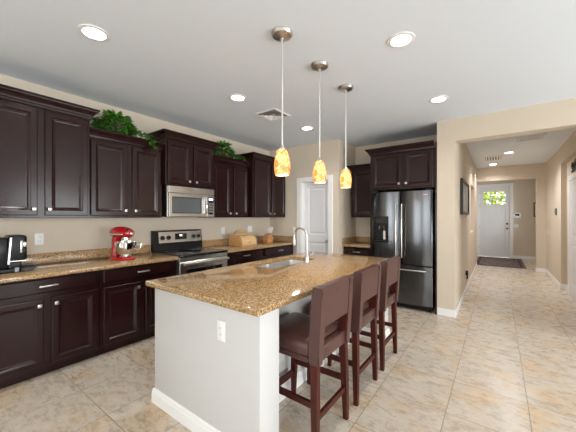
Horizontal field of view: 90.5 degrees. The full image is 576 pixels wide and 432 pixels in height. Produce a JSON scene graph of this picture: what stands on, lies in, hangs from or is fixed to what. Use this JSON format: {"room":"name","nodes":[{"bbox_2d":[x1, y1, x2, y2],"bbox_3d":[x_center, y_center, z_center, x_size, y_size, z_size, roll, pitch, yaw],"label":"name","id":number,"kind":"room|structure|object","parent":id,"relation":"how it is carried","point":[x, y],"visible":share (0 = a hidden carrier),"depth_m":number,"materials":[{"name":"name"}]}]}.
{"room":"kitchen","nodes":[
{"label":"kitchen","id":0,"kind":"room"},
{"bbox_2d":[0,74,269,253],"bbox_3d":[-3.002,0.020,2.425,0.150,2.740,8.850,0,0,36],"label":"wall","id":1,"kind":"structure","parent":0,"point":[60,234],"depth_m":3.40,"materials":[{"name":"beige paint"}]},
{"bbox_2d":[35,233,43,244],"bbox_3d":[-2.541,0.225,2.918,0.008,0.118,0.074,0,0,36],"label":"electrical outlet","id":2,"kind":"object","parent":1,"relation":"attached to","point":[39,237],"visible":1,"depth_m":2.92,"materials":[{"name":"white plastic"}]},
{"bbox_2d":[0,84,99,217],"bbox_3d":[-2.411,-0.547,2.707,0.464,1.111,0.951,0,0,36],"label":"upper cabinet","id":3,"kind":"object","parent":1,"relation":"attached to","point":[45,140],"visible":1,"depth_m":2.64,"materials":[{"name":"black wood"}]},
{"bbox_2d":[22,245,150,263],"bbox_3d":[-2.354,0.424,3.158,0.020,0.105,1.698,0,0,36],"label":"backsplash","id":4,"kind":"structure","parent":1,"relation":"attached to","point":[40,258],"depth_m":3.13,"materials":[{"name":"stone"}]},
{"bbox_2d":[90,127,164,217],"bbox_3d":[-1.955,-0.463,3.395,0.384,0.941,0.823,0,0,36],"label":"upper cabinet","id":5,"kind":"object","parent":1,"relation":"attached to","point":[126,170],"visible":0.94,"depth_m":3.26,"materials":[{"name":"black wood"}]},
{"bbox_2d":[90,109,157,149],"bbox_3d":[-1.930,-1.023,3.368,0.695,0.450,0.405,0,0,-41],"label":"potted plant","id":6,"kind":"object","parent":5,"relation":"on","point":[128,128],"visible":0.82,"depth_m":3.28,"materials":[{"name":"green plant"}]},
{"bbox_2d":[146,128,220,188],"bbox_3d":[-1.451,-0.751,4.012,0.464,0.683,0.893,0,0,36],"label":"upper cabinet","id":7,"kind":"object","parent":1,"relation":"attached to","point":[187,160],"visible":0.94,"depth_m":3.83,"materials":[{"name":"black wood"}]},
{"bbox_2d":[162,185,213,216],"bbox_3d":[-1.442,-0.202,4.024,0.460,0.407,0.725,0,0,36],"label":"microwave","id":8,"kind":"object","parent":7,"relation":"attached to","point":[177,201],"visible":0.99,"depth_m":3.85,"materials":[{"name":"silver metal"}]},
{"bbox_2d":[198,154,251,217],"bbox_3d":[-1.015,-0.463,4.671,0.384,0.941,0.809,0,0,36],"label":"upper cabinet","id":9,"kind":"object","parent":1,"relation":"attached to","point":[230,175],"visible":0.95,"depth_m":4.55,"materials":[{"name":"black wood"}]},
{"bbox_2d":[213,140,246,160],"bbox_3d":[-0.993,-1.051,4.669,0.579,0.379,0.356,0,0,-37],"label":"potted plant","id":10,"kind":"object","parent":9,"relation":"on","point":[223,144],"visible":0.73,"depth_m":4.57,"materials":[{"name":"green plant"}]},
{"bbox_2d":[202,236,263,246],"bbox_3d":[-0.880,0.424,5.163,0.020,0.105,1.720,0,0,36],"label":"backsplash","id":11,"kind":"structure","parent":1,"relation":"attached to","point":[205,243],"depth_m":4.75,"materials":[{"name":"stone"}]},
{"bbox_2d":[234,152,284,216],"bbox_3d":[-0.479,-0.542,5.314,0.487,1.101,0.986,0,0,36],"label":"upper cabinet","id":12,"kind":"object","parent":1,"relation":"attached to","point":[266,191],"visible":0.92,"depth_m":5.08,"materials":[{"name":"black wood"}]},
{"bbox_2d":[0,0,575,167],"bbox_3d":[2.448,-1.400,3.227,8.080,0.100,16.700,0,0,36],"label":"ceiling","id":13,"kind":"structure","parent":0,"point":[178,62],"depth_m":2.49,"materials":[{"name":"white paint"}]},
{"bbox_2d":[77,24,109,41],"bbox_3d":[-1.421,-1.345,2.094,0.200,0.008,0.200,0,0,36],"label":"recessed light","id":14,"kind":"object","parent":13,"relation":"in","point":[92,32],"visible":1,"depth_m":2.08,"materials":[{"name":"white"}]},
{"bbox_2d":[229,94,246,101],"bbox_3d":[-0.569,-1.345,3.226,0.200,0.008,0.200,0,0,36],"label":"recessed light","id":15,"kind":"object","parent":13,"relation":"in","point":[235,97],"visible":1,"depth_m":3.21,"materials":[{"name":"white"}]},
{"bbox_2d":[255,108,289,120],"bbox_3d":[-0.201,-1.337,3.760,0.340,0.023,0.340,0,0,36],"label":"ceiling vent","id":16,"kind":"object","parent":13,"relation":"in","point":[272,114],"visible":0.97,"depth_m":3.74,"materials":[{"name":"grey metal"}]},
{"bbox_2d":[271,26,292,175],"bbox_3d":[-0.043,-0.827,2.092,0.160,1.044,0.160,0,0,36],"label":"pendant light","id":17,"kind":"object","parent":13,"relation":"hanging from","point":[281,34],"visible":1,"depth_m":2.06,"materials":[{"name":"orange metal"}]},
{"bbox_2d":[300,126,312,129],"bbox_3d":[0.288,-1.345,4.332,0.200,0.008,0.200,0,0,36],"label":"recessed light","id":18,"kind":"object","parent":13,"relation":"in","point":[303,127],"visible":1,"depth_m":4.33,"materials":[{"name":"white"}]},
{"bbox_2d":[311,60,328,182],"bbox_3d":[0.280,-0.827,2.531,0.160,1.044,0.160,0,0,36],"label":"pendant light","id":19,"kind":"object","parent":13,"relation":"hanging from","point":[319,171],"visible":1,"depth_m":2.50,"materials":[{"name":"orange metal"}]},
{"bbox_2d":[338,84,353,187],"bbox_3d":[0.600,-0.827,2.966,0.160,1.044,0.160,0,0,36],"label":"pendant light","id":20,"kind":"object","parent":13,"relation":"hanging from","point":[345,178],"visible":1,"depth_m":2.93,"materials":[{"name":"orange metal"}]},
{"bbox_2d":[387,31,414,47],"bbox_3d":[0.861,-1.345,2.175,0.200,0.008,0.200,0,0,36],"label":"recessed light","id":21,"kind":"object","parent":13,"relation":"in","point":[401,39],"visible":1,"depth_m":2.16,"materials":[{"name":"white"}]},
{"bbox_2d":[429,96,447,102],"bbox_3d":[1.723,-1.345,3.270,0.200,0.008,0.200,0,0,36],"label":"recessed light","id":22,"kind":"object","parent":13,"relation":"in","point":[437,99],"visible":1,"depth_m":3.26,"materials":[{"name":"white"}]},
{"bbox_2d":[483,155,502,160],"bbox_3d":[4.703,-1.343,6.546,0.360,0.011,0.560,0,0,36],"label":"ceiling vent","id":23,"kind":"object","parent":13,"relation":"in","point":[500,157],"visible":1,"depth_m":6.53,"materials":[{"name":"grey metal"}]},
{"bbox_2d":[517,134,547,141],"bbox_3d":[4.155,-1.343,4.864,0.370,0.011,0.360,0,0,36],"label":"ceiling vent","id":24,"kind":"object","parent":13,"relation":"in","point":[541,136],"visible":1,"depth_m":4.87,"materials":[{"name":"grey metal"}]},
{"bbox_2d":[0,256,575,431],"bbox_3d":[2.418,1.440,3.187,8.080,0.100,16.600,0,0,36],"label":"floor","id":25,"kind":"structure","parent":0,"point":[506,362],"depth_m":2.43,"materials":[{"name":"tile"}]},
{"bbox_2d":[0,270,98,388],"bbox_3d":[-2.325,0.954,2.661,0.658,0.871,0.808,0,0,36],"label":"base cabinet","id":26,"kind":"object","parent":25,"relation":"on","point":[48,324],"visible":0.98,"depth_m":2.49,"materials":[{"name":"black wood"}]},
{"bbox_2d":[0,245,178,282],"bbox_3d":[-2.091,0.444,2.965,0.673,0.144,1.698,0,0,36],"label":"countertop","id":27,"kind":"structure","parent":26,"relation":"on","point":[51,264],"depth_m":2.95,"materials":[{"name":"stone"}]},
{"bbox_2d":[0,234,36,273],"bbox_3d":[-2.452,0.319,2.471,0.242,0.318,0.395,0,0,36],"label":"coffee maker","id":28,"kind":"object","parent":27,"relation":"on","point":[13,248],"visible":1,"depth_m":2.45,"materials":[{"name":"black plastic"}]},
{"bbox_2d":[20,263,36,271],"bbox_3d":[-2.374,0.457,2.591,0.205,0.042,0.110,0,0,36],"label":"drip tray","id":29,"kind":"object","parent":28,"relation":"on","point":[25,266],"depth_m":2.53,"materials":[{"name":"black plastic"}]},
{"bbox_2d":[109,226,141,260],"bbox_3d":[-1.880,0.292,3.256,0.340,0.370,0.242,0,0,24],"label":"stand mixer","id":30,"kind":"object","parent":27,"relation":"on","point":[121,250],"visible":1,"depth_m":3.18,"materials":[{"name":"red metal"}]},
{"bbox_2d":[115,241,141,256],"bbox_3d":[-1.821,0.361,3.239,0.222,0.167,0.258,0,0,36],"label":"bowl","id":31,"kind":"object","parent":30,"relation":"on","point":[122,248],"depth_m":3.16,"materials":[{"name":"silver metal"}]},
{"bbox_2d":[97,260,175,355],"bbox_3d":[-1.839,0.954,3.321,0.658,0.871,0.824,0,0,36],"label":"base cabinet","id":32,"kind":"object","parent":25,"relation":"on","point":[126,304],"visible":0.71,"depth_m":3.03,"materials":[{"name":"black wood"}]},
{"bbox_2d":[151,229,228,274],"bbox_3d":[-1.327,0.788,3.939,0.729,1.203,0.762,0,0,36],"label":"stove","id":33,"kind":"object","parent":25,"relation":"on","point":[186,244],"visible":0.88,"depth_m":3.88,"materials":[{"name":"grey metal"}]},
{"bbox_2d":[152,247,227,257],"bbox_3d":[-1.343,0.480,3.951,0.655,0.025,0.762,0,0,36],"label":"cooktop","id":34,"kind":"object","parent":33,"relation":"in","point":[181,252],"depth_m":3.87,"materials":[{"name":"black glass"}]},
{"bbox_2d":[227,248,262,265],"bbox_3d":[-0.890,0.954,4.611,0.658,0.871,0.821,0,0,36],"label":"base cabinet","id":35,"kind":"object","parent":25,"relation":"on","point":[235,258],"visible":0.23,"depth_m":4.41,"materials":[{"name":"black wood"}]},
{"bbox_2d":[202,235,295,252],"bbox_3d":[-0.617,0.444,4.970,0.673,0.144,1.720,0,0,36],"label":"countertop","id":36,"kind":"structure","parent":35,"relation":"on","point":[277,240],"depth_m":4.79,"materials":[{"name":"stone"}]},
{"bbox_2d":[234,230,247,233],"bbox_3d":[-0.843,0.352,5.163,0.046,0.249,0.330,0,0,36],"label":"cutting board","id":37,"kind":"object","parent":36,"relation":"on","point":[237,231],"visible":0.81,"depth_m":5.16,"materials":[{"name":"brown wood"}]},
{"bbox_2d":[229,233,256,246],"bbox_3d":[-0.747,0.384,4.795,0.316,0.188,0.360,0,0,36],"label":"bread box","id":38,"kind":"object","parent":36,"relation":"on","point":[241,240],"visible":1,"depth_m":4.70,"materials":[{"name":"brown wood"}]},
{"bbox_2d":[263,234,272,242],"bbox_3d":[-0.364,0.395,5.274,0.113,0.165,0.175,0,0,36],"label":"knife block","id":39,"kind":"object","parent":36,"relation":"on","point":[268,238],"visible":0.97,"depth_m":5.23,"materials":[{"name":"brown wood"}]},
{"bbox_2d":[151,288,389,431],"bbox_3d":[0.078,0.956,2.726,1.093,0.868,2.243,0,0,36],"label":"kitchen island","id":40,"kind":"object","parent":25,"relation":"on","point":[206,383],"visible":0.43,"depth_m":1.75,"materials":[{"name":"grey paint"}]},
{"bbox_2d":[217,320,225,342],"bbox_3d":[-0.398,0.678,1.696,0.074,0.122,0.008,0,0,36],"label":"electrical outlet","id":41,"kind":"object","parent":40,"relation":"attached to","point":[221,326],"visible":1,"depth_m":1.69,"materials":[{"name":"white plastic"}]},
{"bbox_2d":[146,251,388,316],"bbox_3d":[0.069,0.500,2.739,1.135,0.040,2.305,0,0,36],"label":"island countertop","id":42,"kind":"structure","parent":40,"relation":"on","point":[247,288],"depth_m":2.12,"materials":[{"name":"stone"}]},
{"bbox_2d":[256,260,303,268],"bbox_3d":[-0.059,0.623,3.066,0.396,0.204,0.814,0,0,36],"label":"sink","id":43,"kind":"object","parent":42,"relation":"in","point":[286,262],"visible":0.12,"depth_m":3.31,"materials":[{"name":"silver metal"}]},
{"bbox_2d":[293,227,313,262],"bbox_3d":[0.164,0.293,3.103,0.213,0.374,0.144,0,0,36],"label":"faucet","id":44,"kind":"object","parent":42,"relation":"on","point":[307,256],"visible":1,"depth_m":3.02,"materials":[{"name":"silver metal"}]},
{"bbox_2d":[263,244,292,259],"bbox_3d":[-0.383,0.954,5.300,0.658,0.871,0.881,0,0,36],"label":"base cabinet","id":45,"kind":"object","parent":25,"relation":"on","point":[272,252],"visible":0.25,"depth_m":5.07,"materials":[{"name":"black wood"}]},
{"bbox_2d":[279,275,352,431],"bbox_3d":[0.119,0.897,1.926,0.499,0.986,0.442,0,0,36],"label":"bar stool","id":46,"kind":"object","parent":25,"relation":"on","point":[310,339],"visible":0.81,"depth_m":1.77,"materials":[{"name":"brown leather"}]},
{"bbox_2d":[306,264,380,405],"bbox_3d":[0.466,0.897,2.397,0.499,0.986,0.442,0,0,36],"label":"bar stool","id":47,"kind":"object","parent":25,"relation":"on","point":[366,281],"visible":0.64,"depth_m":2.21,"materials":[{"name":"brown leather"}]},
{"bbox_2d":[344,246,369,255],"bbox_3d":[1.341,0.954,5.123,0.518,0.871,0.593,0,0,36],"label":"base cabinet","id":48,"kind":"object","parent":25,"relation":"on","point":[360,251],"visible":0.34,"depth_m":4.91,"materials":[{"name":"black wood"}]},
{"bbox_2d":[342,236,369,247],"bbox_3d":[1.339,0.444,5.122,0.524,0.144,0.598,0,0,36],"label":"countertop","id":49,"kind":"structure","parent":48,"relation":"on","point":[356,241],"depth_m":5.18,"materials":[{"name":"stone"}]},
{"bbox_2d":[339,256,399,370],"bbox_3d":[0.817,0.897,2.875,0.499,0.986,0.442,0,0,36],"label":"bar stool","id":50,"kind":"object","parent":25,"relation":"on","point":[390,268],"visible":0.61,"depth_m":2.67,"materials":[{"name":"brown wood"}]},
{"bbox_2d":[370,162,373,255],"bbox_3d":[1.548,0.239,4.943,0.020,2.299,0.637,0,0,36],"label":"panel","id":51,"kind":"object","parent":25,"relation":"on","point":[370,162],"visible":0.14,"depth_m":4.69,"materials":[{"name":"black wood"}]},
{"bbox_2d":[371,189,434,311],"bbox_3d":[1.882,0.490,4.592,0.900,1.800,0.752,0,0,36],"label":"refrigerator","id":52,"kind":"object","parent":25,"relation":"on","point":[402,222],"visible":0.76,"depth_m":4.26,"materials":[{"name":"grey metal"}]},
{"bbox_2d":[435,142,436,314],"bbox_3d":[2.311,0.160,4.344,0.019,2.459,0.697,0,0,36],"label":"panel","id":53,"kind":"object","parent":25,"relation":"on","point":[435,142],"visible":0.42,"depth_m":4.06,"materials":[{"name":"black wood"}]},
{"bbox_2d":[477,256,526,268],"bbox_3d":[6.552,1.384,8.848,1.170,0.010,2.180,0,0,36],"label":"area rug","id":54,"kind":"object","parent":25,"relation":"on","point":[487,261],"visible":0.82,"depth_m":8.66,"materials":[{"name":"brown fabric"}]},
{"bbox_2d":[270,139,354,253],"bbox_3d":[0.510,0.020,5.757,1.560,2.740,0.880,0,0,36],"label":"wall","id":55,"kind":"structure","parent":0,"point":[303,158],"depth_m":5.27,"materials":[{"name":"beige paint"}]},
{"bbox_2d":[273,235,295,241],"bbox_3d":[-0.105,0.424,5.648,0.652,0.105,0.020,0,0,36],"label":"backsplash","id":56,"kind":"structure","parent":55,"relation":"attached to","point":[275,238],"depth_m":5.62,"materials":[{"name":"stone"}]},
{"bbox_2d":[297,175,332,252],"bbox_3d":[0.514,0.325,5.277,0.765,2.130,0.150,0,0,36],"label":"trim","id":57,"kind":"structure","parent":55,"relation":"attached to","point":[329,178],"depth_m":5.39,"materials":[{"name":"white wood"}]},
{"bbox_2d":[305,182,327,252],"bbox_3d":[0.531,0.369,5.287,0.542,2.021,0.102,0,0,36],"label":"door","id":58,"kind":"structure","parent":55,"relation":"in","point":[316,194],"depth_m":5.30,"materials":[{"name":"white wood"}]},
{"bbox_2d":[342,236,355,243],"bbox_3d":[1.136,0.424,5.271,0.020,0.105,0.598,0,0,36],"label":"backsplash","id":59,"kind":"structure","parent":55,"relation":"attached to","point":[349,239],"depth_m":5.21,"materials":[{"name":"stone"}]},
{"bbox_2d":[355,135,436,236],"bbox_3d":[1.903,0.020,5.161,1.650,2.740,0.130,0,0,36],"label":"wall","id":60,"kind":"structure","parent":0,"point":[362,224],"depth_m":5.39,"materials":[{"name":"beige paint"}]},
{"bbox_2d":[347,163,369,216],"bbox_3d":[1.395,-0.463,5.213,0.537,0.941,0.384,0,0,36],"label":"upper cabinet","id":61,"kind":"object","parent":60,"relation":"attached to","point":[360,174],"visible":0.62,"depth_m":5.12,"materials":[{"name":"black wood"}]},
{"bbox_2d":[356,236,369,242],"bbox_3d":[1.519,0.424,5.348,0.503,0.105,0.020,0,0,36],"label":"backsplash","id":62,"kind":"structure","parent":60,"relation":"attached to","point":[358,238],"depth_m":5.41,"materials":[{"name":"stone"}]},
{"bbox_2d":[365,140,434,191],"bbox_3d":[1.873,-0.754,4.620,1.006,0.658,0.774,0,0,36],"label":"upper cabinet","id":63,"kind":"object","parent":60,"relation":"attached to","point":[411,166],"visible":0.97,"depth_m":4.33,"materials":[{"name":"black wood"}]},
{"bbox_2d":[461,143,476,295],"bbox_3d":[3.972,0.020,6.395,0.220,2.740,4.310,0,0,36],"label":"wall","id":64,"kind":"structure","parent":0,"point":[468,222],"depth_m":5.97,"materials":[{"name":"beige paint"}]},
{"bbox_2d":[437,264,476,317],"bbox_3d":[3.683,1.337,5.991,0.234,0.105,4.984,0,0,36],"label":"baseboard","id":65,"kind":"structure","parent":64,"relation":"attached to","point":[440,311],"depth_m":4.05,"materials":[{"name":"white"}]},
{"bbox_2d":[460,178,468,214],"bbox_3d":[3.090,-0.325,4.977,0.039,0.570,1.240,0,0,36],"label":"picture frame","id":66,"kind":"object","parent":64,"relation":"attached to","point":[464,186],"visible":1,"depth_m":4.80,"materials":[{"name":"black"}]},
{"bbox_2d":[463,183,467,211],"bbox_3d":[3.084,-0.325,4.981,0.014,0.480,1.150,0,0,36],"label":"print","id":67,"kind":"object","parent":66,"relation":"attached to","point":[465,185],"depth_m":5.02},
{"bbox_2d":[437,98,575,309],"bbox_3d":[4.276,0.020,2.987,4.750,2.740,0.820,0,0,36],"label":"wall","id":68,"kind":"structure","parent":0,"point":[556,115],"depth_m":3.96,"materials":[{"name":"beige paint"}]},
{"bbox_2d":[477,179,535,257],"bbox_3d":[7.575,0.020,9.666,2.150,2.740,0.150,0,0,36],"label":"wall","id":69,"kind":"structure","parent":0,"point":[524,191],"depth_m":9.41,"materials":[{"name":"beige paint"}]},
{"bbox_2d":[480,186,509,257],"bbox_3d":[7.143,0.165,9.889,0.847,2.426,0.123,0,0,36],"label":"door","id":70,"kind":"structure","parent":69,"relation":"in","point":[494,219],"depth_m":9.89,"materials":[{"name":"white wood"}]},
{"bbox_2d":[477,183,512,257],"bbox_3d":[7.173,0.125,9.920,1.030,2.530,0.118,0,0,36],"label":"trim","id":71,"kind":"structure","parent":69,"relation":"attached to","point":[504,184],"depth_m":9.83,"materials":[{"name":"white wood"}]},
{"bbox_2d":[513,213,520,217],"bbox_3d":[7.630,-0.050,9.512,0.200,0.160,0.031,0,0,36],"label":"alarm keypad","id":72,"kind":"object","parent":69,"relation":"attached to","point":[515,215],"visible":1,"depth_m":9.50,"materials":[{"name":"white plastic"}]},
{"bbox_2d":[514,255,535,259],"bbox_3d":[7.426,1.337,9.674,1.900,0.105,0.014,0,0,36],"label":"baseboard","id":73,"kind":"structure","parent":69,"relation":"attached to","point":[515,256],"depth_m":9.39,"materials":[{"name":"white"}]},
{"bbox_2d":[534,202,535,216],"bbox_3d":[8.069,-0.240,9.190,0.250,0.460,0.030,0,0,36],"label":"picture frame","id":74,"kind":"object","parent":69,"relation":"attached to","point":[534,202],"visible":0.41,"depth_m":9.23,"materials":[{"name":"black"}]},
{"bbox_2d":[477,163,546,268],"bbox_3d":[5.874,0.020,7.572,1.450,2.740,0.160,0,0,36],"label":"wall","id":75,"kind":"structure","parent":0,"point":[538,171],"depth_m":7.18,"materials":[{"name":"beige paint"}]},
{"bbox_2d":[547,130,575,285],"bbox_3d":[5.137,0.020,5.153,0.230,2.740,4.930,0,0,36],"label":"wall","id":76,"kind":"structure","parent":0,"point":[559,169],"depth_m":5.59,"materials":[{"name":"beige paint"}]},
{"bbox_2d":[535,267,567,291],"bbox_3d":[5.781,1.337,6.226,0.203,0.105,2.465,0,0,31],"label":"baseboard","id":77,"kind":"structure","parent":76,"relation":"attached to","point":[540,270],"depth_m":6.22,"materials":[{"name":"white"}]},
{"bbox_2d":[568,172,575,294],"bbox_3d":[4.782,0.325,4.750,0.023,2.130,1.080,0,0,36],"label":"trim","id":78,"kind":"structure","parent":76,"relation":"attached to","point":[572,176],"depth_m":5.16,"materials":[{"name":"white wood"}]},
{"bbox_2d":[569,178,575,300],"bbox_3d":[4.782,0.370,4.750,0.016,2.020,0.880,0,0,36],"label":"door","id":79,"kind":"structure","parent":76,"relation":"in","point":[572,184],"depth_m":4.91,"materials":[{"name":"white wood"}]},
{"bbox_2d":[571,159,575,172],"bbox_3d":[4.773,-0.871,4.745,0.030,0.198,0.557,0,0,36],"label":"wall ornament","id":80,"kind":"object","parent":76,"relation":"attached to","point":[573,165],"visible":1,"depth_m":4.85,"materials":[{"name":"black metal"}]},
{"label":"outside","id":81,"kind":"structure","parent":0,"visible":0},
{"bbox_3d":[15.509,1.460,21.085,24.000,0.100,27.650,0,0,36],"label":"ground","id":82,"kind":"structure","parent":81,"visible":0},
{"bbox_2d":[484,191,505,204],"bbox_3d":[10.005,-0.611,14.399,5.684,4.047,3.170,0,0,36],"label":"tree","id":83,"kind":"object","parent":82,"relation":"on","point":[494,199],"visible":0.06,"depth_m":13.41,"materials":[{"name":"green plant"}]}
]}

